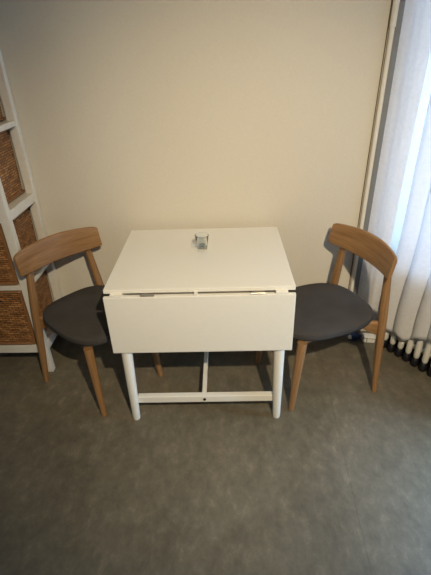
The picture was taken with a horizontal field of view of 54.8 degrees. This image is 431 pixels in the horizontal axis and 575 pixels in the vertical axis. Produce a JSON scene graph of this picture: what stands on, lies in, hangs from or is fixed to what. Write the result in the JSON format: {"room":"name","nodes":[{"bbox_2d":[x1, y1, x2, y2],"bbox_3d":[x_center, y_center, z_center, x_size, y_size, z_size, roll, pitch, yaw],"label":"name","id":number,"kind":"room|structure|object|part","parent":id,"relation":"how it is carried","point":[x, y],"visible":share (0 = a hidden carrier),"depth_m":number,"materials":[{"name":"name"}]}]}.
{"room":"dining room","nodes":[
{"label":"dining room","id":0,"kind":"room"},
{"bbox_2d":[0,331,430,574],"bbox_3d":[0.535,1.276,1.043,5.600,0.060,4.400,-1,30,2],"label":"floor","id":1,"kind":"structure","parent":0,"point":[338,483],"depth_m":1.84,"materials":[{"name":"grey carpet"}]},
{"bbox_2d":[0,49,62,371],"bbox_3d":[-1.191,-0.341,2.143,0.474,1.735,0.367,-1,30,2],"label":"shelf","id":2,"kind":"object","parent":1,"relation":"on","point":[9,212],"visible":0.48,"depth_m":2.14,"materials":[{"name":"white paint"}]},
{"bbox_2d":[0,106,5,121],"bbox_3d":[-1.210,-0.886,1.828,0.363,0.338,0.349,-1,30,2],"label":"wicker basket","id":3,"kind":"object","parent":2,"relation":"on","point":[2,118],"visible":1,"depth_m":2.00,"materials":[{"name":"brown wicker"}]},
{"bbox_3d":[-0.992,-0.734,1.916,0.018,0.026,0.284,-1,30,2],"label":"rail","id":4,"kind":"part","parent":2,"relation":"part of","materials":[{"name":"white paint"}]},
{"bbox_3d":[-1.184,0.003,2.157,0.362,0.026,0.018,-1,30,2],"label":"rail","id":5,"kind":"part","parent":2,"relation":"part of","materials":[{"name":"white paint"}]},
{"bbox_2d":[0,129,24,203],"bbox_3d":[-1.199,-0.570,2.011,0.363,0.330,0.349,-1,30,2],"label":"wicker basket","id":6,"kind":"object","parent":2,"relation":"on","point":[9,174],"visible":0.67,"depth_m":2.06,"materials":[{"name":"brown wicker"}]},
{"bbox_2d":[0,207,36,284],"bbox_3d":[-1.187,-0.235,2.205,0.363,0.336,0.349,-1,30,2],"label":"wicker basket","id":7,"kind":"object","parent":2,"relation":"on","point":[23,224],"visible":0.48,"depth_m":2.13,"materials":[{"name":"brown wicker"}]},
{"bbox_3d":[-1.172,0.345,2.356,0.362,0.050,0.018,-1,30,2],"label":"rail","id":8,"kind":"part","parent":2,"relation":"part of","materials":[{"name":"white paint"}]},
{"bbox_3d":[-0.981,-0.411,2.103,0.018,0.048,0.284,-1,30,2],"label":"rail","id":9,"kind":"part","parent":2,"relation":"part of","materials":[{"name":"white paint"}]},
{"bbox_2d":[0,271,52,344],"bbox_3d":[-1.176,0.090,2.394,0.363,0.352,0.349,-1,30,2],"label":"wicker basket","id":10,"kind":"object","parent":2,"relation":"on","point":[16,328],"visible":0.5,"depth_m":2.28,"materials":[{"name":"brown wicker"}]},
{"bbox_3d":[-0.990,-0.258,2.009,0.044,1.715,0.034,-1,30,2],"label":"post","id":11,"kind":"part","parent":2,"relation":"part of","materials":[{"name":"white paint"}]},
{"bbox_3d":[-0.970,-0.084,2.294,0.018,0.026,0.284,-1,30,2],"label":"rail","id":12,"kind":"part","parent":2,"relation":"part of","materials":[{"name":"white paint"}]},
{"bbox_3d":[-0.958,0.259,2.492,0.018,0.050,0.284,-1,30,2],"label":"rail","id":13,"kind":"part","parent":2,"relation":"part of","materials":[{"name":"white paint"}]},
{"bbox_2d":[13,227,162,416],"bbox_3d":[-0.638,0.155,2.193,0.531,0.798,0.529,23,38,36],"label":"dining chair","id":14,"kind":"object","parent":1,"relation":"on","point":[78,317],"visible":0.8,"depth_m":2.13,"materials":[{"name":"brown wood"}]},
{"bbox_3d":[-0.944,0.201,2.215,0.041,0.716,0.117,10,32,20],"label":"leg","id":15,"kind":"part","parent":14,"relation":"part of","materials":[{"name":"brown wood"}]},
{"bbox_3d":[-0.815,-0.202,2.156,0.087,0.132,0.475,23,38,36],"label":"backrest","id":16,"kind":"part","parent":14,"relation":"part of","materials":[{"name":"brown wood"}]},
{"bbox_3d":[-0.755,0.236,2.110,0.444,0.079,0.059,19,36,32],"label":"rail","id":17,"kind":"part","parent":14,"relation":"part of","materials":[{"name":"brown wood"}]},
{"bbox_3d":[-0.633,0.132,2.174,0.514,0.056,0.448,23,38,36],"label":"seat","id":18,"kind":"part","parent":14,"relation":"part of","materials":[{"name":"grey fabric"}]},
{"bbox_3d":[-0.672,0.037,2.480,0.117,0.716,0.041,-25,37,-34],"label":"leg","id":19,"kind":"part","parent":14,"relation":"part of","materials":[{"name":"brown wood"}]},
{"bbox_3d":[-0.584,0.466,2.044,0.043,0.406,0.078,-20,35,-28],"label":"leg","id":20,"kind":"part","parent":14,"relation":"part of","materials":[{"name":"brown wood"}]},
{"bbox_3d":[-0.342,0.321,2.280,0.078,0.406,0.043,7,31,15],"label":"leg","id":21,"kind":"part","parent":14,"relation":"part of","materials":[{"name":"brown wood"}]},
{"bbox_2d":[103,227,295,419],"bbox_3d":[-0.055,0.164,2.187,0.800,0.751,0.691,-1,30,1],"label":"table","id":22,"kind":"object","parent":1,"relation":"on","point":[167,294],"visible":0.99,"depth_m":1.82,"materials":[{"name":"white paint"}]},
{"bbox_3d":[-0.405,0.335,1.933,0.052,0.732,0.069,-1,30,1],"label":"leg","id":23,"kind":"part","parent":22,"relation":"part of","materials":[{"name":"white paint"}]},
{"bbox_2d":[193,232,208,250],"bbox_3d":[-0.066,-0.221,2.027,0.067,0.076,0.067,19,36,32],"label":"glass cup","id":24,"kind":"object","parent":22,"relation":"on","point":[201,238],"visible":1,"depth_m":2.01,"materials":[{"name":"clear"}]},
{"bbox_3d":[0.290,0.320,1.917,0.052,0.732,0.069,-1,30,1],"label":"leg","id":25,"kind":"part","parent":22,"relation":"part of","materials":[{"name":"white paint"}]},
{"bbox_2d":[255,223,396,410],"bbox_3d":[0.536,0.137,2.154,0.531,0.798,0.529,-12,32,-17],"label":"dining chair","id":26,"kind":"object","parent":1,"relation":"on","point":[323,311],"visible":0.88,"depth_m":2.06,"materials":[{"name":"brown wood"}]},
{"bbox_3d":[0.266,0.269,2.333,0.078,0.406,0.043,-5,30,-5],"label":"leg","id":27,"kind":"part","parent":26,"relation":"part of","materials":[{"name":"brown wood"}]},
{"bbox_3d":[0.401,0.437,2.034,0.043,0.406,0.078,25,39,38],"label":"leg","id":28,"kind":"part","parent":26,"relation":"part of","materials":[{"name":"brown wood"}]},
{"bbox_3d":[0.527,0.113,2.136,0.514,0.056,0.448,-12,32,-17],"label":"seat","id":29,"kind":"part","parent":26,"relation":"part of","materials":[{"name":"grey fabric"}]},
{"bbox_3d":[0.675,0.030,2.411,0.041,0.716,0.117,-17,33,-24],"label":"leg","id":30,"kind":"part","parent":26,"relation":"part of","materials":[{"name":"brown wood"}]},
{"bbox_3d":[0.608,0.230,2.039,0.444,0.079,0.059,-10,31,-14],"label":"rail","id":31,"kind":"part","parent":26,"relation":"part of","materials":[{"name":"brown wood"}]},
{"bbox_3d":[0.732,-0.197,2.053,0.087,0.132,0.475,-12,32,-17],"label":"backrest","id":32,"kind":"part","parent":26,"relation":"part of","materials":[{"name":"brown wood"}]},
{"bbox_3d":[0.824,0.220,2.075,0.041,0.716,0.117,-3,30,-1],"label":"leg","id":33,"kind":"part","parent":26,"relation":"part of","materials":[{"name":"brown wood"}]},
{"bbox_2d":[348,332,360,339],"bbox_3d":[0.865,0.305,2.590,0.081,0.045,0.044,-4,30,-4],"label":"plug","id":34,"kind":"object","parent":1,"relation":"on","point":[353,336],"visible":0.98,"depth_m":2.57,"materials":[{"name":"blue plastic"}]},
{"bbox_2d":[362,333,374,342],"bbox_3d":[0.947,0.312,2.576,0.072,0.042,0.045,3,31,9],"label":"power adapter","id":35,"kind":"object","parent":1,"relation":"on","point":[366,337],"visible":0.95,"depth_m":2.56,"materials":[{"name":"white plastic"}]},
{"bbox_2d":[375,330,430,376],"bbox_3d":[1.247,0.255,2.121,0.115,0.580,0.942,-19,34,-27],"label":"radiator","id":36,"kind":"object","parent":1,"relation":"on","point":[420,350],"visible":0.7,"depth_m":2.36,"materials":[{"name":"white metal"}]},
{"bbox_2d":[0,0,430,330],"bbox_3d":[-0.602,-0.914,2.084,3.340,2.750,0.120,-1,30,2],"label":"wall","id":37,"kind":"structure","parent":0,"point":[132,114],"depth_m":2.04,"materials":[{"name":"paint"}]},
{"bbox_2d":[348,0,392,288],"bbox_3d":[0.773,-0.907,1.988,0.004,2.750,0.004,-1,30,2],"label":"trim","id":38,"kind":"structure","parent":37,"relation":"attached to","point":[391,0],"depth_m":2.04,"materials":[{"name":"beige paint"}]},
{"bbox_2d":[350,0,399,291],"bbox_3d":[0.788,-0.895,1.978,0.027,2.740,0.027,-1,30,2],"label":"pipe","id":39,"kind":"object","parent":37,"relation":"attached to","point":[395,6],"visible":0.71,"depth_m":2.01,"materials":[{"name":"beige metal"}]},
{"bbox_2d":[353,0,405,294],"bbox_3d":[0.821,-0.905,1.984,0.038,2.750,0.012,-1,30,2],"label":"trim","id":40,"kind":"structure","parent":37,"relation":"attached to","point":[397,30],"depth_m":2.04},
{"bbox_3d":[1.306,-1.435,0.743,1.082,0.024,1.588,-1,30,2],"label":"rail","id":41,"kind":"object","parent":37,"relation":"attached to","visible":0},
{"bbox_2d":[357,0,430,312],"bbox_3d":[0.869,-0.823,1.933,0.014,2.185,0.169,-18,34,-25],"label":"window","id":42,"kind":"structure","parent":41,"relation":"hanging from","point":[414,46],"depth_m":1.97,"materials":[{"name":"white fabric"}]},
{"bbox_2d":[386,94,430,340],"bbox_3d":[1.145,-0.584,1.583,0.045,2.264,0.857,-19,34,-27],"label":"curtain","id":43,"kind":"object","parent":41,"relation":"hanging from","point":[409,311],"visible":0.93,"depth_m":2.11,"materials":[{"name":"white fabric"}]}
]}

